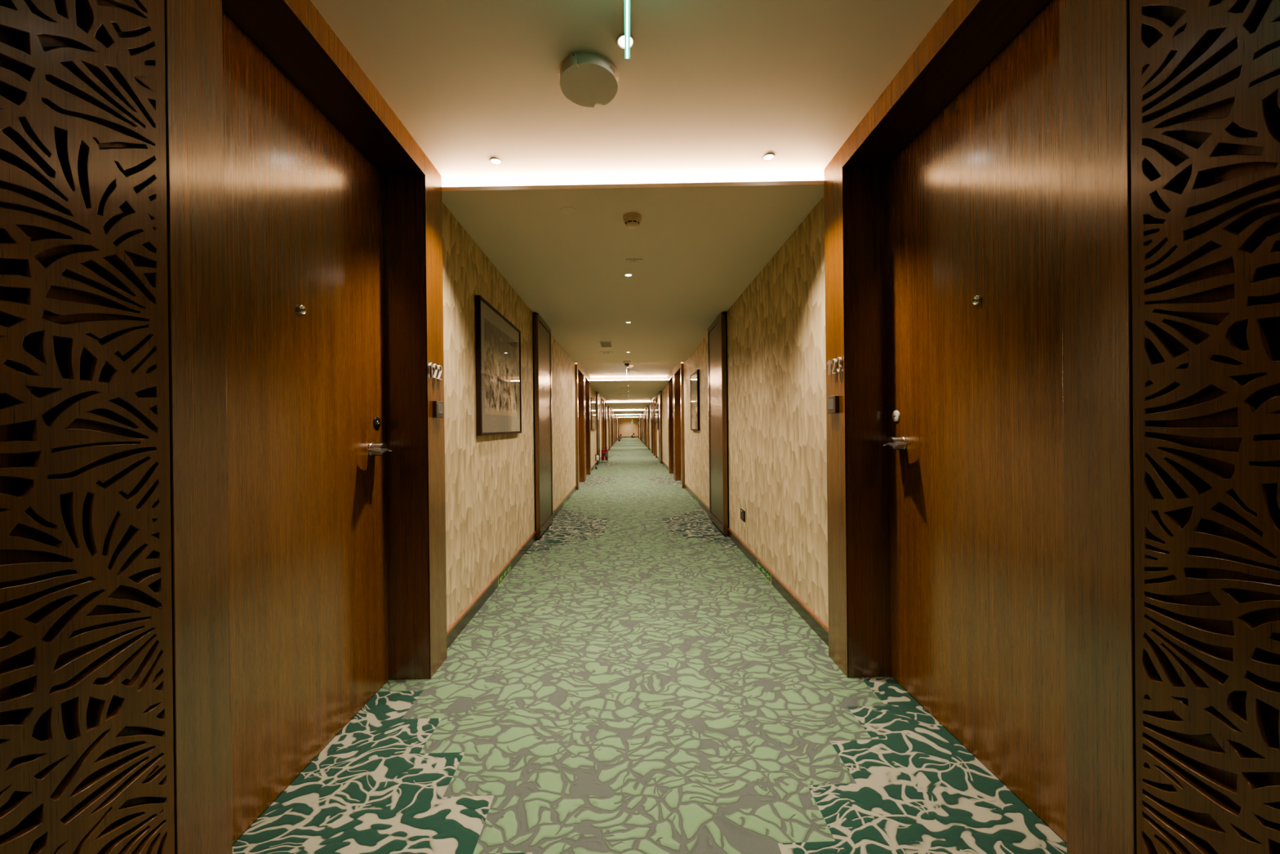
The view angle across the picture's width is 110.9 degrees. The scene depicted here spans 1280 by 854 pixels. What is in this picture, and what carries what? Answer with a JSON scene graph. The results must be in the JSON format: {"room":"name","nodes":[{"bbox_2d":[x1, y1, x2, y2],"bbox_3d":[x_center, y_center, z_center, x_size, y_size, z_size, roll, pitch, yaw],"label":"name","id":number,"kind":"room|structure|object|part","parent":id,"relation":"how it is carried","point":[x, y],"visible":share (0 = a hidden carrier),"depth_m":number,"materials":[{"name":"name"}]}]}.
{"room":"hotel corridor","nodes":[
{"label":"hotel corridor","id":0,"kind":"room"},
{"bbox_2d":[441,201,576,629],"bbox_3d":[-1.200,-0.052,5.122,0.200,2.411,5.835,-1,0,-2],"label":"wall","id":1,"kind":"structure","parent":0,"point":[490,479],"depth_m":2.87,"materials":[{"name":"paper"}]},
{"bbox_2d":[164,0,447,853],"bbox_3d":[-1.070,-0.047,1.546,0.260,2.411,1.321,-1,0,-2],"label":"door","id":2,"kind":"structure","parent":1,"relation":"in","point":[307,445],"depth_m":1.42,"materials":[{"name":"brown wood"}]},
{"bbox_3d":[-1.158,-0.019,1.944,0.005,0.052,0.052,-1,0,-2],"label":"lock plate","id":3,"kind":"part","parent":2,"relation":"part of","materials":[{"name":"black plastic"}]},
{"bbox_3d":[-1.132,0.097,1.906,0.053,0.059,0.059,-1,0,-2],"label":"handle","id":4,"kind":"part","parent":2,"relation":"part of","materials":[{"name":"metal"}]},
{"bbox_3d":[-1.101,0.098,1.871,0.070,0.025,0.112,-1,0,-2],"label":"lever","id":5,"kind":"part","parent":2,"relation":"part of","materials":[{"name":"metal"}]},
{"bbox_2d":[427,362,442,380],"bbox_3d":[-0.972,-0.264,2.088,0.014,0.071,0.131,-1,0,-2],"label":"room number","id":6,"kind":"object","parent":2,"relation":"attached to","point":[436,366],"visible":1,"depth_m":2.09,"materials":[{"name":"silver metal"}]},
{"bbox_3d":[-0.967,-0.085,2.113,0.021,0.079,0.076,-1,0,-2],"label":"doorbell panel","id":7,"kind":"part","parent":2,"relation":"part of","materials":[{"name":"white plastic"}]},
{"bbox_3d":[-0.957,-0.087,2.114,0.001,0.047,0.054,-1,0,-2],"label":"touch pane","id":8,"kind":"part","parent":2,"relation":"part of","materials":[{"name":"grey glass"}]},
{"bbox_2d":[475,294,521,435],"bbox_3d":[-1.037,-0.391,3.315,0.032,0.889,1.055,-1,0,-2],"label":"framed picture","id":9,"kind":"object","parent":1,"relation":"attached to","point":[497,340],"visible":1,"depth_m":3.15,"materials":[{"name":"brown wood"}]},
{"bbox_2d":[497,563,511,586],"bbox_3d":[-1.031,1.117,3.360,0.003,0.072,0.330,-1,0,-2],"label":"route sign","id":10,"kind":"object","parent":1,"relation":"attached to","point":[504,573],"visible":1,"depth_m":3.34,"materials":[{"name":"green plastic"}]},
{"bbox_2d":[446,484,577,648],"bbox_3d":[-1.081,1.104,5.127,0.014,0.096,5.835,-1,0,-2],"label":"baseboard","id":11,"kind":"structure","parent":1,"relation":"attached to","point":[467,615],"depth_m":2.90,"materials":[{"name":"brown wood"}]},
{"bbox_2d":[563,497,567,506],"bbox_3d":[-1.118,1.112,6.599,0.003,0.072,0.350,-1,0,-2],"label":"route sign","id":12,"kind":"object","parent":1,"relation":"attached to","point":[565,501],"visible":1,"depth_m":6.59,"materials":[{"name":"green plastic"}]},
{"bbox_2d":[574,363,584,489],"bbox_3d":[-1.271,-0.040,8.639,0.240,2.375,1.200,-1,0,-2],"label":"door","id":13,"kind":"structure","parent":1,"relation":"in","point":[579,370],"depth_m":9.20,"materials":[{"name":"brown wood"}]},
{"bbox_2d":[590,384,601,467],"bbox_3d":[-1.421,-0.046,13.322,0.200,2.375,5.010,-1,0,-2],"label":"wall","id":14,"kind":"structure","parent":0,"point":[593,392],"depth_m":12.60,"materials":[{"name":"paper"}]},
{"bbox_2d":[585,371,591,475],"bbox_3d":[-1.312,-0.042,10.178,0.240,2.375,1.280,-1,0,-2],"label":"door","id":15,"kind":"structure","parent":14,"relation":"in","point":[588,424],"depth_m":10.56,"materials":[{"name":"brown wood"}]},
{"bbox_2d":[590,397,595,430],"bbox_3d":[-1.269,-0.338,11.970,0.032,0.840,1.400,-1,0,-2],"label":"framed picture","id":16,"kind":"object","parent":14,"relation":"attached to","point":[593,402],"visible":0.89,"depth_m":11.77,"materials":[{"name":"brown wood"}]},
{"bbox_3d":[-1.258,-0.338,11.970,0.001,0.804,1.364,-1,0,-2],"label":"glass pane","id":17,"kind":"part","parent":16,"relation":"part of","materials":[{"name":"clear glass"}]},
{"bbox_2d":[591,456,601,471],"bbox_3d":[-1.302,1.092,13.326,0.014,0.096,5.010,-1,0,-2],"label":"baseboard","id":18,"kind":"structure","parent":14,"relation":"attached to","point":[595,464],"depth_m":12.14,"materials":[{"name":"brown wood"}]},
{"bbox_2d":[595,453,599,461],"bbox_3d":[-1.246,0.893,12.842,0.102,0.195,0.088,-1,0,-2],"label":"torch","id":19,"kind":"object","parent":14,"relation":"attached to","point":[597,457],"visible":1,"depth_m":12.81,"materials":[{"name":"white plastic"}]},
{"bbox_2d":[600,397,604,456],"bbox_3d":[-1.481,0.004,16.456,0.240,2.265,1.260,-1,0,-2],"label":"door","id":20,"kind":"structure","parent":14,"relation":"in","point":[602,398],"depth_m":17.05,"materials":[{"name":"brown wood"}]},
{"bbox_2d":[606,404,610,448],"bbox_3d":[-1.640,-0.004,21.489,0.200,2.265,4.750,-1,0,-2],"label":"wall","id":21,"kind":"structure","parent":0,"point":[606,404],"depth_m":20.82,"materials":[{"name":"paper"}]},
{"bbox_2d":[604,399,607,449],"bbox_3d":[-1.529,0.001,18.250,0.240,2.265,1.730,-1,0,-2],"label":"door","id":22,"kind":"structure","parent":21,"relation":"in","point":[606,428],"depth_m":18.49,"materials":[{"name":"brown wood"}]},
{"bbox_2d":[609,408,612,447],"bbox_3d":[-1.699,0.016,24.583,0.240,2.215,1.440,-1,0,-2],"label":"door","id":23,"kind":"structure","parent":21,"relation":"in","point":[611,409],"depth_m":23.94,"materials":[{"name":"brown wood"}]},
{"bbox_2d":[613,410,643,413],"bbox_3d":[-0.775,-1.011,29.893,2.080,0.049,4.610,-1,0,-2],"label":"ceiling","id":24,"kind":"structure","parent":0,"point":[615,411],"depth_m":29.32,"materials":[{"name":"paint"}]},
{"bbox_2d":[616,409,643,410],"bbox_3d":[-0.720,-1.044,27.648,1.990,0.024,0.018,-1,0,-2],"label":"light strip","id":25,"kind":"object","parent":24,"relation":"attached to","point":[616,410],"visible":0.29,"depth_m":27.64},
{"bbox_2d":[612,408,644,409],"bbox_3d":[-0.678,-1.134,25.689,2.650,0.060,4.200,-1,0,-2],"label":"ceiling","id":26,"kind":"structure","parent":0,"point":[612,408],"depth_m":26.64,"materials":[{"name":"paint"}]},
{"bbox_2d":[618,417,638,436],"bbox_3d":[-1.215,-0.120,46.034,2.750,2.400,0.100,-1,0,-2],"label":"wall","id":27,"kind":"structure","parent":0,"point":[627,426],"depth_m":45.99,"materials":[{"name":"paint"}]},
{"bbox_2d":[606,400,650,408],"bbox_3d":[-0.549,-1.086,21.471,2.080,0.124,4.660,-1,0,-2],"label":"ceiling","id":28,"kind":"structure","parent":0,"point":[612,405],"depth_m":20.61,"materials":[{"name":"paint"}]},
{"bbox_2d":[606,401,644,402],"bbox_3d":[-0.493,-1.086,19.201,1.990,0.024,0.018,-1,0,-2],"label":"light strip","id":29,"kind":"object","parent":28,"relation":"attached to","point":[606,402],"visible":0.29,"depth_m":19.19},
{"bbox_2d":[604,396,653,400],"bbox_3d":[-0.457,-1.172,17.447,2.650,0.060,3.790,-1,0,-2],"label":"ceiling","id":30,"kind":"structure","parent":0,"point":[628,398],"depth_m":17.95,"materials":[{"name":"paint"}]},
{"bbox_2d":[617,414,639,416],"bbox_3d":[-1.008,-0.987,38.540,2.080,0.054,3.910,-1,0,-2],"label":"ceiling","id":31,"kind":"structure","parent":0,"point":[617,415],"depth_m":37.09,"materials":[{"name":"paint"}]},
{"bbox_2d":[580,362,677,377],"bbox_3d":[-0.242,-1.269,9.405,2.650,0.060,3.280,-1,0,-2],"label":"ceiling","id":32,"kind":"structure","parent":0,"point":[597,370],"depth_m":9.51,"materials":[{"name":"paint"}]},
{"bbox_2d":[627,369,636,373],"bbox_3d":[-0.174,-1.219,9.717,0.216,0.043,0.216,-1,0,-2],"label":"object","id":33,"kind":"object","parent":32,"relation":"attached to","point":[628,371],"visible":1,"depth_m":9.64,"materials":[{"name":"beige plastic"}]},
{"bbox_2d":[590,377,667,397],"bbox_3d":[-0.330,-1.154,13.304,2.080,0.184,4.920,-1,0,-2],"label":"ceiling","id":34,"kind":"structure","parent":0,"point":[606,388],"depth_m":12.15,"materials":[{"name":"paint"}]},
{"bbox_2d":[590,379,667,380],"bbox_3d":[-0.271,-1.159,10.904,1.990,0.024,0.018,-1,0,-2],"label":"light strip","id":35,"kind":"object","parent":34,"relation":"attached to","point":[590,380],"visible":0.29,"depth_m":10.90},
{"bbox_2d":[310,0,952,186],"bbox_3d":[0.000,-1.292,0.423,2.650,0.060,4.050,-1,0,-2],"label":"ceiling","id":36,"kind":"structure","parent":0,"point":[708,89],"depth_m":1.60,"materials":[{"name":"paint"}]},
{"bbox_2d":[489,157,502,165],"bbox_3d":[-0.682,-1.258,2.087,0.058,0.008,0.058,-1,0,-2],"label":"recessed light","id":37,"kind":"object","parent":36,"relation":"in","point":[495,161],"visible":1,"depth_m":2.08,"materials":[{"name":"beige plastic"}]},
{"bbox_2d":[558,51,618,107],"bbox_3d":[-0.184,-1.240,1.589,0.216,0.043,0.216,-1,0,-2],"label":"smoke detector","id":38,"kind":"object","parent":36,"relation":"attached to","point":[587,78],"visible":1,"depth_m":1.56,"materials":[{"name":"beige plastic"}]},
{"bbox_2d":[616,33,635,50],"bbox_3d":[-0.047,-1.263,1.445,0.062,0.008,0.062,-1,0,-2],"label":"recessed light","id":39,"kind":"object","parent":36,"relation":"in","point":[620,38],"visible":0.73,"depth_m":1.44,"materials":[{"name":"beige plastic"}]},
{"bbox_2d":[624,0,630,58],"bbox_3d":[-0.032,-1.157,1.094,0.028,0.212,0.352,-1,0,-2],"label":"hanging sign","id":40,"kind":"object","parent":36,"relation":"hanging from","point":[627,2],"visible":1,"depth_m":1.17,"materials":[{"name":"plastic"}]},
{"bbox_2d":[762,153,774,161],"bbox_3d":[0.606,-1.271,2.076,0.058,0.008,0.058,-1,0,-2],"label":"recessed light","id":41,"kind":"object","parent":36,"relation":"in","point":[768,157],"visible":1,"depth_m":2.07,"materials":[{"name":"beige plastic"}]},
{"bbox_2d":[441,180,824,363],"bbox_3d":[-0.109,-1.187,5.066,2.080,0.056,5.823,-1,0,-2],"label":"ceiling","id":42,"kind":"structure","parent":0,"point":[700,246],"depth_m":2.96,"materials":[{"name":"paint"}]},
{"bbox_2d":[560,206,576,214],"bbox_3d":[-0.392,-1.185,2.418,0.088,0.004,0.088,-1,0,-2],"label":"plate","id":43,"kind":"object","parent":42,"relation":"attached to","point":[566,210],"visible":1,"depth_m":2.42,"materials":[{"name":"paint"}]},
{"bbox_2d":[599,342,612,347],"bbox_3d":[-0.480,-1.164,6.238,0.170,0.006,0.400,-1,0,-2],"label":"ceiling vent","id":44,"kind":"object","parent":42,"relation":"in","point":[603,344],"visible":1,"depth_m":6.25,"materials":[{"name":"paint"}]},
{"bbox_2d":[599,351,613,354],"bbox_3d":[-0.527,-1.153,6.867,0.224,0.022,0.224,-1,0,-2],"label":"ceiling speaker","id":45,"kind":"object","parent":42,"relation":"attached to","point":[600,352],"visible":1,"depth_m":6.82,"materials":[{"name":"paint"}]},
{"bbox_2d":[622,360,631,365],"bbox_3d":[-0.231,-1.120,7.795,0.136,0.088,0.136,-1,0,-2],"label":"dome camera","id":46,"kind":"object","parent":42,"relation":"attached to","point":[625,362],"visible":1,"depth_m":7.75,"materials":[{"name":"plastic"}]},
{"bbox_2d":[624,273,632,276],"bbox_3d":[-0.090,-1.185,3.437,0.067,0.008,0.067,-1,0,-2],"label":"recessed light","id":47,"kind":"object","parent":42,"relation":"in","point":[625,274],"visible":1,"depth_m":3.44,"materials":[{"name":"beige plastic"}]},
{"bbox_2d":[622,212,641,228],"bbox_3d":[-0.044,-1.163,2.498,0.106,0.052,0.106,-1,0,-2],"label":"smoke detector","id":48,"kind":"object","parent":42,"relation":"attached to","point":[631,220],"visible":1,"depth_m":2.46,"materials":[{"name":"beige plastic"}]},
{"bbox_2d":[626,258,643,263],"bbox_3d":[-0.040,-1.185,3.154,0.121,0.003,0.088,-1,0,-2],"label":"smoke detector","id":49,"kind":"object","parent":42,"relation":"attached to","point":[630,261],"visible":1,"depth_m":3.16,"materials":[{"name":"beige plastic"}]},
{"bbox_3d":[-0.041,-1.185,3.166,0.065,0.002,0.065,-1,0,-2],"label":"plate","id":50,"kind":"part","parent":49,"relation":"part of","materials":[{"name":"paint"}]},
{"bbox_2d":[646,404,650,448],"bbox_3d":[0.551,-0.027,21.548,0.200,2.265,4.750,-1,0,-2],"label":"wall","id":51,"kind":"structure","parent":0,"point":[650,404],"depth_m":20.76,"materials":[{"name":"paper"}]},
{"bbox_2d":[644,407,647,447],"bbox_3d":[0.443,-0.006,24.641,0.250,2.215,1.440,-1,0,-2],"label":"door","id":52,"kind":"structure","parent":51,"relation":"in","point":[646,408],"depth_m":24.00,"materials":[{"name":"brown wood"}]},
{"bbox_2d":[650,397,653,453],"bbox_3d":[0.613,-0.022,18.308,0.250,2.265,1.730,-1,0,-2],"label":"door","id":53,"kind":"structure","parent":51,"relation":"in","point":[651,400],"depth_m":18.54,"materials":[{"name":"brown wood"}]},
{"bbox_2d":[232,437,1066,853],"bbox_3d":[-0.564,1.146,22.345,2.750,0.060,47.900,-1,0,-2],"label":"floor","id":54,"kind":"structure","parent":0,"point":[634,683],"depth_m":1.64,"materials":[{"name":"carpet"}]},
{"bbox_2d":[532,313,553,539],"bbox_3d":[-1.066,-0.004,4.883,0.054,2.312,0.780,-1,0,-2],"label":"door","id":55,"kind":"structure","parent":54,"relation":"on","point":[542,356],"depth_m":4.71,"materials":[{"name":"brown wood"}]},
{"bbox_3d":[-1.050,-0.034,4.883,0.010,2.134,0.662,-1,0,-2],"label":"door panel","id":56,"kind":"part","parent":55,"relation":"part of","materials":[{"name":"brown wood"}]},
{"bbox_2d":[583,368,586,481],"bbox_3d":[-1.194,-0.042,9.391,0.042,2.375,0.296,-1,0,-2],"label":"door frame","id":57,"kind":"structure","parent":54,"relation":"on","point":[584,369],"depth_m":9.39,"materials":[{"name":"brown wood"}]},
{"bbox_2d":[595,391,599,464],"bbox_3d":[-1.303,0.035,13.695,0.054,2.208,0.750,-1,0,-2],"label":"door","id":58,"kind":"structure","parent":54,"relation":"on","point":[597,419],"depth_m":13.32,"materials":[{"name":"brown wood"}]},
{"bbox_3d":[-1.287,0.005,13.695,0.010,2.030,0.632,-1,0,-2],"label":"door panel","id":59,"kind":"part","parent":58,"relation":"part of","materials":[{"name":"brown wood"}]},
{"bbox_3d":[-1.284,0.020,13.695,0.016,2.178,0.750,-1,0,-2],"label":"door frame","id":60,"kind":"part","parent":58,"relation":"part of","materials":[{"name":"brown wood"}]},
{"bbox_2d":[604,398,604,435],"bbox_3d":[-1.404,0.001,17.238,0.042,2.265,0.296,-1,0,-2],"label":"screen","id":61,"kind":"object","parent":54,"relation":"on","point":[604,398],"visible":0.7,"depth_m":17.24,"materials":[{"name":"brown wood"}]},
{"bbox_2d":[608,405,610,449],"bbox_3d":[-1.522,0.054,21.842,0.054,2.145,0.750,-1,0,-2],"label":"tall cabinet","id":62,"kind":"object","parent":54,"relation":"on","point":[609,435],"visible":0.98,"depth_m":21.47,"materials":[{"name":"brown wood"}]},
{"bbox_3d":[-1.503,0.039,21.843,0.016,2.115,0.750,-1,0,-2],"label":"door frame","id":63,"kind":"part","parent":62,"relation":"part of","materials":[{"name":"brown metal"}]},
{"bbox_2d":[613,412,614,444],"bbox_3d":[-1.735,0.067,29.764,0.054,2.095,0.800,-1,0,-2],"label":"tall cabinet","id":64,"kind":"object","parent":54,"relation":"on","point":[614,412],"visible":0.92,"depth_m":29.37,"materials":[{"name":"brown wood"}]},
{"bbox_2d":[642,412,644,443],"bbox_3d":[0.199,0.047,29.816,0.060,2.095,0.800,-1,0,-2],"label":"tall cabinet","id":65,"kind":"object","parent":54,"relation":"on","point":[642,412],"visible":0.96,"depth_m":29.42,"materials":[{"name":"brown wood"}]},
{"bbox_2d":[647,405,649,449],"bbox_3d":[0.412,0.034,21.894,0.060,2.145,0.750,-1,0,-2],"label":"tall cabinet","id":66,"kind":"object","parent":54,"relation":"on","point":[648,439],"visible":0.98,"depth_m":21.52,"materials":[{"name":"brown wood"}]},
{"bbox_3d":[0.393,0.004,21.893,0.010,1.967,0.632,-1,0,-2],"label":"door panel","id":67,"kind":"part","parent":66,"relation":"part of","materials":[{"name":"brown wood"}]},
{"bbox_2d":[657,391,662,463],"bbox_3d":[0.631,0.015,13.747,0.060,2.208,0.750,-1,0,-2],"label":"door","id":68,"kind":"structure","parent":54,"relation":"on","point":[660,393],"depth_m":13.37,"materials":[{"name":"brown wood"}]},
{"bbox_3d":[0.612,-0.015,13.746,0.010,2.030,0.632,-1,0,-2],"label":"door panel","id":69,"kind":"part","parent":68,"relation":"part of","materials":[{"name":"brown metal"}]},
{"bbox_3d":[0.609,0.000,13.746,0.016,2.178,0.750,-1,0,-2],"label":"door frame","id":70,"kind":"part","parent":68,"relation":"part of","materials":[{"name":"brown wood"}]},
{"bbox_2d":[672,368,675,479],"bbox_3d":[0.749,-0.062,9.444,0.042,2.375,0.296,-1,0,-2],"label":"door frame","id":71,"kind":"structure","parent":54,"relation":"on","point":[673,368],"depth_m":9.45,"materials":[{"name":"brown wood"}]},
{"bbox_2d":[707,312,728,536],"bbox_3d":[0.868,-0.024,4.935,0.060,2.312,0.780,-1,0,-2],"label":"door","id":72,"kind":"structure","parent":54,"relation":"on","point":[717,331],"depth_m":4.75,"materials":[{"name":"brown wood"}]},
{"bbox_3d":[0.848,-0.054,4.934,0.010,2.134,0.662,-1,0,-2],"label":"door panel","id":73,"kind":"part","parent":72,"relation":"part of","materials":[{"name":"brown wood"}]},
{"bbox_3d":[-1.145,0.971,14.326,0.206,0.330,0.136,-1,0,-2],"label":"stand","id":74,"kind":"object","parent":54,"relation":"on","visible":0},
{"bbox_2d":[601,448,604,460],"bbox_3d":[-1.202,0.867,14.325,0.092,0.420,0.086,-1,0,18],"label":"fire extinguisher","id":75,"kind":"object","parent":74,"relation":"on","point":[602,450],"visible":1,"depth_m":14.29,"materials":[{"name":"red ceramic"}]},
{"bbox_2d":[604,447,607,459],"bbox_3d":[-1.093,0.866,14.328,0.092,0.420,0.086,-1,0,18],"label":"fire extinguisher","id":76,"kind":"object","parent":74,"relation":"on","point":[606,450],"visible":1,"depth_m":14.29,"materials":[{"name":"red metal"}]},
{"bbox_2d":[656,383,668,466],"bbox_3d":[0.770,-0.070,13.380,0.200,2.375,5.010,-1,0,-2],"label":"wall","id":77,"kind":"structure","parent":0,"point":[664,391],"depth_m":12.39,"materials":[{"name":"paper"}]},
{"bbox_2d":[653,396,657,457],"bbox_3d":[0.661,-0.019,16.514,0.250,2.265,1.260,-1,0,-2],"label":"door","id":78,"kind":"structure","parent":77,"relation":"in","point":[655,430],"depth_m":16.91,"materials":[{"name":"brown wood"}]},
{"bbox_2d":[656,403,658,429],"bbox_3d":[0.597,-0.354,15.321,0.032,0.880,0.700,-1,0,-2],"label":"framed picture","id":79,"kind":"object","parent":77,"relation":"attached to","point":[657,420],"visible":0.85,"depth_m":14.97,"materials":[{"name":"brown wood"}]},
{"bbox_2d":[657,455,668,470],"bbox_3d":[0.675,1.071,13.380,0.014,0.096,5.010,-1,0,-2],"label":"baseboard","id":80,"kind":"structure","parent":77,"relation":"attached to","point":[663,462],"depth_m":12.52,"materials":[{"name":"brown wood"}]},
{"bbox_2d":[667,369,673,473],"bbox_3d":[0.830,-0.065,10.236,0.250,2.375,1.280,-1,0,-2],"label":"door","id":81,"kind":"structure","parent":77,"relation":"in","point":[670,403],"depth_m":10.62,"materials":[{"name":"brown wood"}]},
{"bbox_2d":[683,195,828,626],"bbox_3d":[0.992,-0.075,5.144,0.200,2.411,5.909,-1,0,-2],"label":"wall","id":82,"kind":"structure","parent":0,"point":[776,352],"depth_m":2.98,"materials":[{"name":"paper"}]},
{"bbox_2d":[674,362,684,488],"bbox_3d":[0.871,-0.062,8.697,0.250,2.375,1.200,-1,0,-2],"label":"door","id":83,"kind":"structure","parent":82,"relation":"in","point":[678,369],"depth_m":9.25,"materials":[{"name":"brown wood"}]},
{"bbox_2d":[689,369,699,430],"bbox_3d":[0.829,-0.388,6.674,0.032,0.876,0.700,-1,0,-2],"label":"framed picture","id":84,"kind":"object","parent":82,"relation":"attached to","point":[695,376],"visible":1,"depth_m":6.59,"materials":[{"name":"brown wood"}]},
{"bbox_2d":[690,371,697,429],"bbox_3d":[0.825,-0.388,6.674,0.004,0.840,0.664,-1,0,-2],"label":"print","id":85,"kind":"object","parent":84,"relation":"attached to","point":[694,375],"depth_m":6.71},
{"bbox_2d":[694,495,698,503],"bbox_3d":[0.854,1.091,6.652,0.003,0.072,0.350,-1,0,-2],"label":"route sign","id":86,"kind":"object","parent":82,"relation":"attached to","point":[696,499],"visible":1,"depth_m":6.63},
{"bbox_2d":[740,508,745,521],"bbox_3d":[0.927,0.793,3.980,0.010,0.092,0.140,-1,0,-2],"label":"wall outlet","id":87,"kind":"object","parent":82,"relation":"attached to","point":[742,512],"visible":1,"depth_m":3.95,"materials":[{"name":"black plastic"}]},
{"bbox_2d":[684,483,828,646],"bbox_3d":[0.897,1.083,5.143,0.014,0.096,5.909,-1,0,-2],"label":"baseboard","id":88,"kind":"structure","parent":82,"relation":"attached to","point":[815,622],"depth_m":2.90,"materials":[{"name":"brown wood"}]},
{"bbox_2d":[756,560,771,583],"bbox_3d":[0.943,1.096,3.363,0.003,0.072,0.350,-1,0,-2],"label":"route sign","id":89,"kind":"object","parent":82,"relation":"attached to","point":[763,571],"visible":1,"depth_m":3.34,"materials":[{"name":"green plastic"}]},
{"bbox_2d":[823,0,1136,853],"bbox_3d":[1.054,-0.069,1.528,0.269,2.411,1.324,-1,0,-2],"label":"door","id":90,"kind":"structure","parent":82,"relation":"in","point":[978,214],"depth_m":1.39,"materials":[{"name":"brown wood"}]},
{"bbox_3d":[0.905,-0.108,2.090,0.001,0.051,0.054,-1,0,-2],"label":"touch pane","id":91,"kind":"part","parent":90,"relation":"part of","materials":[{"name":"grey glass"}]},
{"bbox_3d":[0.915,-0.106,2.089,0.021,0.083,0.076,-1,0,-2],"label":"doorbell panel","id":92,"kind":"part","parent":90,"relation":"part of","materials":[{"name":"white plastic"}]},
{"bbox_2d":[826,356,842,374],"bbox_3d":[0.917,-0.286,2.076,0.014,0.072,0.134,-1,0,-2],"label":"room number","id":93,"kind":"object","parent":90,"relation":"attached to","point":[834,361],"visible":1,"depth_m":2.06,"materials":[{"name":"silver metal"}]},
{"bbox_3d":[1.125,-0.048,1.942,0.005,0.052,0.052,-1,0,-2],"label":"lock plate","id":94,"kind":"part","parent":90,"relation":"part of","materials":[{"name":"beige metal"}]},
{"bbox_3d":[1.104,0.071,1.899,0.053,0.059,0.059,-1,0,-2],"label":"handle","id":95,"kind":"part","parent":90,"relation":"part of","materials":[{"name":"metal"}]},
{"bbox_3d":[1.075,0.073,1.862,0.070,0.025,0.112,-1,0,-2],"label":"lever","id":96,"kind":"part","parent":90,"relation":"part of","materials":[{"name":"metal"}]},
{"bbox_3d":[0.324,-0.015,29.970,0.200,2.215,4.700,-1,0,-2],"label":"wall","id":97,"kind":"structure","parent":0,"visible":0},
{"bbox_2d":[640,413,642,441],"bbox_3d":[0.216,0.006,33.088,0.250,2.165,1.540,-1,0,-2],"label":"door","id":98,"kind":"structure","parent":97,"relation":"in","point":[641,413],"depth_m":32.31,"materials":[{"name":"brown wood"}]},
{"bbox_2d":[643,408,644,444],"bbox_3d":[0.389,-0.010,26.650,0.250,2.215,1.940,-1,0,-2],"label":"door","id":99,"kind":"structure","parent":97,"relation":"in","point":[644,408],"depth_m":26.91,"materials":[{"name":"brown wood"}]},
{"bbox_3d":[-1.866,0.008,29.911,0.200,2.215,4.700,-1,0,-2],"label":"wall","id":100,"kind":"structure","parent":0,"visible":0},
{"bbox_2d":[612,408,613,445],"bbox_3d":[-1.753,0.013,26.593,0.240,2.215,1.940,-1,0,-2],"label":"door","id":101,"kind":"structure","parent":100,"relation":"in","point":[612,409],"depth_m":26.86,"materials":[{"name":"brown wood"}]},
{"bbox_2d":[614,413,616,441],"bbox_3d":[-1.926,0.029,33.030,0.240,2.165,1.540,-1,0,-2],"label":"door","id":102,"kind":"structure","parent":100,"relation":"in","point":[615,414],"depth_m":33.76,"materials":[{"name":"brown wood"}]},
{"bbox_3d":[-1.061,-0.046,0.734,0.157,2.411,0.303,-1,0,-2],"label":"wall","id":103,"kind":"structure","parent":0,"visible":0},
{"bbox_2d":[0,0,174,853],"bbox_3d":[-0.961,-0.046,0.734,0.042,2.409,0.300,-1,0,-2],"label":"screen","id":104,"kind":"object","parent":103,"relation":"attached to","point":[86,735],"visible":1,"depth_m":0.75,"materials":[{"name":"brown wood"}]},
{"bbox_3d":[1.084,-0.068,0.714,0.157,2.411,0.303,-1,0,-2],"label":"wall","id":105,"kind":"structure","parent":0,"visible":0},
{"bbox_2d":[1128,0,1279,853],"bbox_3d":[0.984,-0.066,0.709,0.042,2.409,0.300,-1,0,-2],"label":"screen","id":106,"kind":"object","parent":105,"relation":"attached to","point":[1205,74],"visible":1,"depth_m":0.75,"materials":[{"name":"brown wood"}]},
{"bbox_3d":[-2.099,0.020,38.558,0.200,2.165,4.000,-1,0,-2],"label":"wall","id":107,"kind":"structure","parent":0,"visible":0},
{"bbox_2d":[616,413,617,440],"bbox_3d":[-1.988,0.025,35.339,0.240,2.165,2.440,-1,0,-2],"label":"door","id":108,"kind":"structure","parent":107,"relation":"in","point":[616,414],"depth_m":35.87,"materials":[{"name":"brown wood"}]},
{"bbox_3d":[0.092,-0.003,38.616,0.200,2.165,4.000,-1,0,-2],"label":"wall","id":109,"kind":"structure","parent":0,"visible":0},
{"bbox_2d":[640,413,640,439],"bbox_3d":[0.153,0.002,35.397,0.250,2.165,2.440,-1,0,-2],"label":"door","id":110,"kind":"structure","parent":109,"relation":"in","point":[640,413],"depth_m":35.91,"materials":[{"name":"brown wood"}]}
]}

